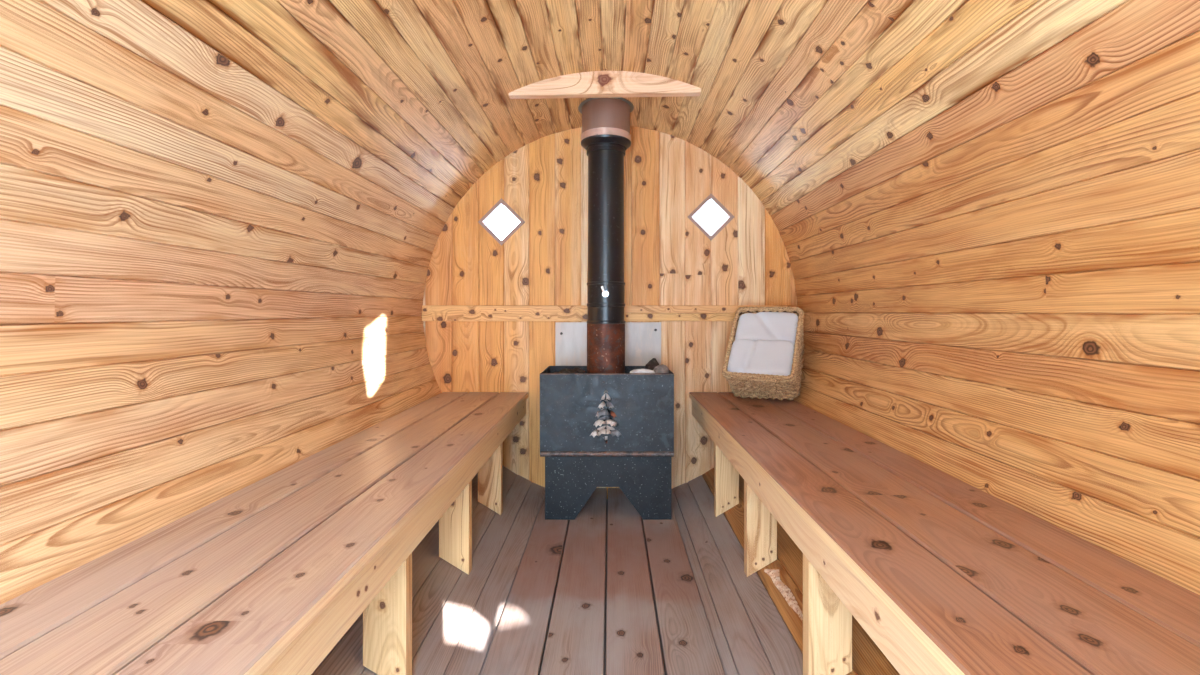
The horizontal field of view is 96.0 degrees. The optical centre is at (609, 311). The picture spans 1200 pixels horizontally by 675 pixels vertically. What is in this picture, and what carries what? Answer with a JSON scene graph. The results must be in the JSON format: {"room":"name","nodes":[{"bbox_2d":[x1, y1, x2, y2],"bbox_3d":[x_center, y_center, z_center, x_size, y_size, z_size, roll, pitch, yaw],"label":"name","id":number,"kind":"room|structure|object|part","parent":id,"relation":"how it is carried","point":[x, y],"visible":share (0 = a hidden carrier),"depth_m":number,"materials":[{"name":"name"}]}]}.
{"room":"barrel sauna","nodes":[
{"label":"barrel sauna","id":0,"kind":"room"},
{"bbox_2d":[0,0,453,604],"bbox_3d":[-0.939,-0.060,0.969,0.211,1.036,3.938,0,0,0],"label":"wall","id":1,"kind":"structure","parent":0,"point":[209,288],"depth_m":1.15,"materials":[{"name":"brown wood"}]},
{"bbox_2d":[311,475,475,674],"bbox_3d":[-0.788,0.624,0.969,0.303,0.367,3.938,0,0,0],"label":"baseboard","id":2,"kind":"structure","parent":1,"relation":"attached to","point":[475,475],"depth_m":1.30,"materials":[{"name":"brown wood"}]},
{"bbox_2d":[312,466,802,674],"bbox_3d":[-0.075,0.910,0.969,1.176,0.271,3.938,0,0,0],"label":"floor","id":3,"kind":"structure","parent":0,"point":[456,614],"depth_m":1.71,"materials":[{"name":"brown wood"}]},
{"bbox_2d":[0,392,527,674],"bbox_3d":[-0.665,0.654,1.443,0.459,0.452,2.886,0,0,0],"label":"bench","id":4,"kind":"object","parent":3,"relation":"on","point":[267,577],"visible":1,"depth_m":0.98,"materials":[{"name":"brown wood"}]},
{"bbox_3d":[-0.522,0.669,1.269,0.100,0.421,0.038,0,0,0],"label":"leg","id":5,"kind":"part","parent":4,"relation":"part of","materials":[{"name":"beige wood"}]},
{"bbox_3d":[-0.522,0.669,1.825,0.100,0.421,0.038,0,0,0],"label":"leg","id":6,"kind":"part","parent":4,"relation":"part of","materials":[{"name":"beige wood"}]},
{"bbox_3d":[-0.522,0.669,2.354,0.100,0.421,0.038,0,0,0],"label":"leg","id":7,"kind":"part","parent":4,"relation":"part of","materials":[{"name":"beige wood"}]},
{"bbox_2d":[689,392,1199,674],"bbox_3d":[0.659,0.657,1.443,0.472,0.459,2.886,0,0,0],"label":"bench","id":8,"kind":"object","parent":3,"relation":"on","point":[944,575],"visible":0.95,"depth_m":0.98,"materials":[{"name":"brown wood"}]},
{"bbox_3d":[0.508,0.673,2.354,0.100,0.428,0.038,0,0,0],"label":"leg","id":9,"kind":"part","parent":8,"relation":"part of","materials":[{"name":"beige wood"}]},
{"bbox_3d":[0.508,0.673,1.825,0.100,0.428,0.038,0,0,0],"label":"leg","id":10,"kind":"part","parent":8,"relation":"part of","materials":[{"name":"beige wood"}]},
{"bbox_2d":[722,306,804,400],"bbox_3d":[0.746,0.198,2.610,0.376,0.451,0.304,0,0,18],"label":"woven basket","id":11,"kind":"object","parent":8,"relation":"on","point":[744,385],"visible":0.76,"depth_m":2.55,"materials":[{"name":"brown wicker"}]},
{"bbox_2d":[727,339,794,375],"bbox_3d":[0.724,0.250,2.566,0.314,0.243,0.183,0,0,17],"label":"folded towel","id":12,"kind":"object","parent":11,"relation":"in","point":[770,357],"visible":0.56,"depth_m":2.52,"materials":[{"name":"white fabric"}]},
{"bbox_2d":[735,312,797,344],"bbox_3d":[0.770,0.120,2.639,0.301,0.241,0.149,0,0,18],"label":"folded towel","id":13,"kind":"object","parent":12,"relation":"on","point":[761,325],"visible":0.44,"depth_m":2.60,"materials":[{"name":"white fabric"}]},
{"bbox_3d":[0.508,0.673,1.264,0.100,0.428,0.038,0,0,0],"label":"leg","id":14,"kind":"part","parent":8,"relation":"part of","materials":[{"name":"beige wood"}]},
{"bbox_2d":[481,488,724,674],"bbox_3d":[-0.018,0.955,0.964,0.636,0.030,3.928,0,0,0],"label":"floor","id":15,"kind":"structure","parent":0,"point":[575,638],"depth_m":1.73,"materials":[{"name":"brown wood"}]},
{"bbox_2d":[540,366,673,519],"bbox_3d":[-0.014,0.608,2.610,0.604,0.664,0.380,0,0,0],"label":"wood stove","id":16,"kind":"object","parent":15,"relation":"on","point":[637,462],"visible":0.97,"depth_m":2.43,"materials":[{"name":"metal"}]},
{"bbox_3d":[-0.314,0.461,2.618,0.005,0.364,0.365,0,0,0],"label":"panel","id":17,"kind":"part","parent":16,"relation":"part of","materials":[{"name":"metal"}]},
{"bbox_2d":[559,368,578,372],"bbox_3d":[-0.199,0.315,2.637,0.109,0.076,0.076,0,0,0],"label":"stone","id":18,"kind":"object","parent":16,"relation":"on","point":[564,370],"visible":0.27,"depth_m":2.63,"materials":[{"name":"stone"}]},
{"bbox_2d":[573,367,584,372],"bbox_3d":[-0.165,0.316,2.731,0.083,0.076,0.079,0,0,0],"label":"stone","id":19,"kind":"object","parent":16,"relation":"on","point":[580,370],"visible":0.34,"depth_m":2.71,"materials":[{"name":"brown stone"}]},
{"bbox_3d":[-0.014,0.461,2.797,0.594,0.364,0.005,0,0,0],"label":"panel","id":20,"kind":"part","parent":16,"relation":"part of","materials":[{"name":"metal"}]},
{"bbox_2d":[587,143,624,381],"bbox_3d":[-0.019,-0.258,2.620,0.189,1.204,0.189,0,0,-42],"label":"flue pipe","id":21,"kind":"object","parent":16,"relation":"on","point":[605,284],"visible":0.92,"depth_m":2.54,"materials":[{"name":"black metal"}]},
{"bbox_3d":[-0.024,-0.096,2.522,0.039,0.055,0.020,0,0,0],"label":"damper handle","id":22,"kind":"part","parent":21,"relation":"part of","materials":[{"name":"silver metal"}]},
{"bbox_3d":[-0.014,0.461,2.433,0.604,0.364,0.005,0,0,0],"label":"panel","id":23,"kind":"part","parent":16,"relation":"part of","materials":[{"name":"metal"}]},
{"bbox_3d":[-0.008,0.792,2.448,0.573,0.295,0.006,0,0,0],"label":"leg plate","id":24,"kind":"part","parent":16,"relation":"part of","materials":[{"name":"metal"}]},
{"bbox_2d":[630,369,654,372],"bbox_3d":[0.150,0.280,2.476,0.118,0.040,0.060,0,0,0],"label":"stone","id":25,"kind":"object","parent":16,"relation":"on","point":[634,370],"visible":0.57,"depth_m":2.45,"materials":[{"name":"white stone"}]},
{"bbox_2d":[645,358,658,369],"bbox_3d":[0.216,0.289,2.700,0.079,0.118,0.075,0,0,-26],"label":"stone","id":26,"kind":"object","parent":16,"relation":"on","point":[652,363],"visible":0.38,"depth_m":2.68,"materials":[{"name":"stone"}]},
{"bbox_2d":[653,364,668,372],"bbox_3d":[0.243,0.304,2.602,0.080,0.103,0.073,0,0,31],"label":"stone","id":27,"kind":"object","parent":16,"relation":"on","point":[661,368],"visible":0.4,"depth_m":2.58,"materials":[{"name":"grey stone"}]},
{"bbox_3d":[-0.042,0.600,2.466,0.060,0.050,0.054,0,0,0],"label":"stone","id":28,"kind":"object","parent":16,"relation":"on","visible":0},
{"bbox_2d":[598,429,610,439],"bbox_3d":[-0.023,0.559,2.468,0.060,0.055,0.056,0,0,0],"label":"stone","id":29,"kind":"object","parent":28,"relation":"on","point":[604,431],"visible":0.7,"depth_m":2.45,"materials":[{"name":"grey stone"}]},
{"bbox_2d":[593,419,604,430],"bbox_3d":[-0.048,0.516,2.467,0.060,0.053,0.052,0,0,-43],"label":"stone","id":30,"kind":"object","parent":29,"relation":"on","point":[599,422],"visible":0.73,"depth_m":2.45,"materials":[{"name":"grey stone"}]},
{"bbox_2d":[598,409,609,419],"bbox_3d":[-0.030,0.468,2.466,0.055,0.052,0.056,0,0,29],"label":"stone","id":31,"kind":"object","parent":30,"relation":"on","point":[604,411],"visible":0.84,"depth_m":2.45,"materials":[{"name":"grey stone"}]},
{"bbox_2d":[598,401,605,409],"bbox_3d":[-0.048,0.426,2.467,0.059,0.052,0.052,0,0,0],"label":"stone","id":32,"kind":"object","parent":31,"relation":"on","point":[602,404],"visible":0.44,"depth_m":2.45,"materials":[{"name":"grey stone"}]},
{"bbox_2d":[601,390,610,400],"bbox_3d":[-0.022,0.382,2.467,0.062,0.053,0.054,0,0,-22],"label":"stone","id":33,"kind":"object","parent":32,"relation":"on","point":[607,395],"visible":0.56,"depth_m":2.45,"materials":[{"name":"grey stone"}]},
{"bbox_3d":[-0.101,0.601,2.466,0.058,0.053,0.056,0,0,0],"label":"stone","id":34,"kind":"object","parent":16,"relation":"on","visible":0},
{"bbox_2d":[590,430,598,436],"bbox_3d":[-0.078,0.558,2.467,0.058,0.052,0.056,0,0,0],"label":"stone","id":35,"kind":"object","parent":34,"relation":"on","point":[594,433],"visible":0.49,"depth_m":2.44,"materials":[{"name":"grey stone"}]},
{"bbox_3d":[0.059,0.601,2.464,0.060,0.051,0.057,0,0,0],"label":"stone","id":36,"kind":"object","parent":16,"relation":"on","visible":0},
{"bbox_2d":[611,429,621,436],"bbox_3d":[0.029,0.557,2.469,0.055,0.051,0.054,0,0,41],"label":"stone","id":37,"kind":"object","parent":36,"relation":"on","point":[617,433],"visible":0.54,"depth_m":2.44,"materials":[{"name":"grey stone"}]},
{"bbox_2d":[605,419,616,429],"bbox_3d":[0.002,0.515,2.469,0.060,0.052,0.052,0,0,-23],"label":"stone","id":38,"kind":"object","parent":37,"relation":"on","point":[609,421],"visible":0.84,"depth_m":2.45,"materials":[{"name":"grey stone"}]},
{"bbox_3d":[0.032,0.469,2.470,0.059,0.051,0.058,0,0,0],"label":"stone","id":39,"kind":"object","parent":38,"relation":"on","visible":0},
{"bbox_2d":[607,401,613,410],"bbox_3d":[0.015,0.427,2.464,0.058,0.051,0.055,0,0,0],"label":"stone","id":40,"kind":"object","parent":39,"relation":"on","point":[609,404],"visible":0.47,"depth_m":2.45,"materials":[{"name":"grey stone"}]},
{"bbox_2d":[423,126,796,498],"bbox_3d":[0.005,0.000,2.890,2.192,2.060,0.005,0,0,0],"label":"wall","id":41,"kind":"structure","parent":0,"point":[669,260],"depth_m":2.89,"materials":[{"name":"brown wood"}]},
{"bbox_2d":[478,198,524,245],"bbox_3d":[-0.580,-0.481,2.912,0.254,0.254,0.061,0,0,0],"label":"window","id":42,"kind":"structure","parent":41,"relation":"in","point":[501,202],"depth_m":2.88,"materials":[{"name":"beige"}]},
{"bbox_2d":[422,305,587,320],"bbox_3d":[-0.510,0.007,2.879,0.976,0.084,0.022,0,0,0],"label":"trim","id":43,"kind":"structure","parent":41,"relation":"attached to","point":[429,312],"depth_m":2.87,"materials":[{"name":"brown wood"}]},
{"bbox_2d":[555,322,660,365],"bbox_3d":[-0.009,0.307,2.881,0.564,0.505,0.015,0,0,0],"label":"shield","id":44,"kind":"object","parent":41,"relation":"attached to","point":[642,339],"visible":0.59,"depth_m":2.88,"materials":[{"name":"metal"}]},
{"bbox_2d":[624,313,734,320],"bbox_3d":[0.489,0.028,2.879,1.018,0.042,0.022,0,0,0],"label":"trim","id":45,"kind":"structure","parent":41,"relation":"attached to","point":[627,316],"depth_m":2.87,"materials":[{"name":"brown wood"}]},
{"bbox_2d":[624,305,797,312],"bbox_3d":[0.489,-0.015,2.879,1.018,0.040,0.022,0,0,0],"label":"trim","id":46,"kind":"structure","parent":41,"relation":"attached to","point":[628,308],"depth_m":2.87,"materials":[{"name":"brown wood"}]},
{"bbox_2d":[688,194,733,239],"bbox_3d":[0.540,-0.508,2.912,0.254,0.254,0.061,0,0,0],"label":"window","id":47,"kind":"structure","parent":41,"relation":"in","point":[711,198],"depth_m":2.88,"materials":[{"name":"beige"}]},
{"bbox_2d":[141,0,1127,214],"bbox_3d":[0.013,-0.781,0.969,1.766,0.528,3.938,0,0,0],"label":"ceiling","id":48,"kind":"structure","parent":0,"point":[795,94],"depth_m":1.72,"materials":[{"name":"brown wood"}]},
{"bbox_2d":[508,71,700,98],"bbox_3d":[-0.022,-0.948,2.255,0.797,0.102,0.040,0,0,0],"label":"block","id":49,"kind":"object","parent":48,"relation":"attached to","point":[592,84],"visible":1,"depth_m":2.23,"materials":[{"name":"brown wood"}]},
{"bbox_2d":[578,97,633,149],"bbox_3d":[-0.019,-0.896,2.620,0.269,0.205,0.269,0,0,0],"label":"chimney sleeve","id":50,"kind":"object","parent":48,"relation":"attached to","point":[604,120],"visible":0.8,"depth_m":2.52,"materials":[{"name":"brown metal"}]},
{"bbox_2d":[771,0,1199,594],"bbox_3d":[0.952,-0.038,0.969,0.186,1.000,3.938,0,0,0],"label":"wall","id":51,"kind":"structure","parent":0,"point":[1002,296],"depth_m":1.18,"materials":[{"name":"brown wood"}]},
{"bbox_2d":[702,468,899,674],"bbox_3d":[0.715,0.677,0.969,0.445,0.468,3.938,0,0,0],"label":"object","id":52,"kind":"structure","parent":51,"relation":"attached to","point":[867,658],"depth_m":1.62,"materials":[{"name":"brown wood"}]},
{"bbox_2d":[764,569,802,620],"bbox_3d":[0.529,0.847,1.635,0.039,0.024,0.312,0,0,0],"label":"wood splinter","id":53,"kind":"object","parent":52,"relation":"on","point":[774,574],"visible":0.98,"depth_m":1.64,"materials":[{"name":"beige wood"}]}
]}

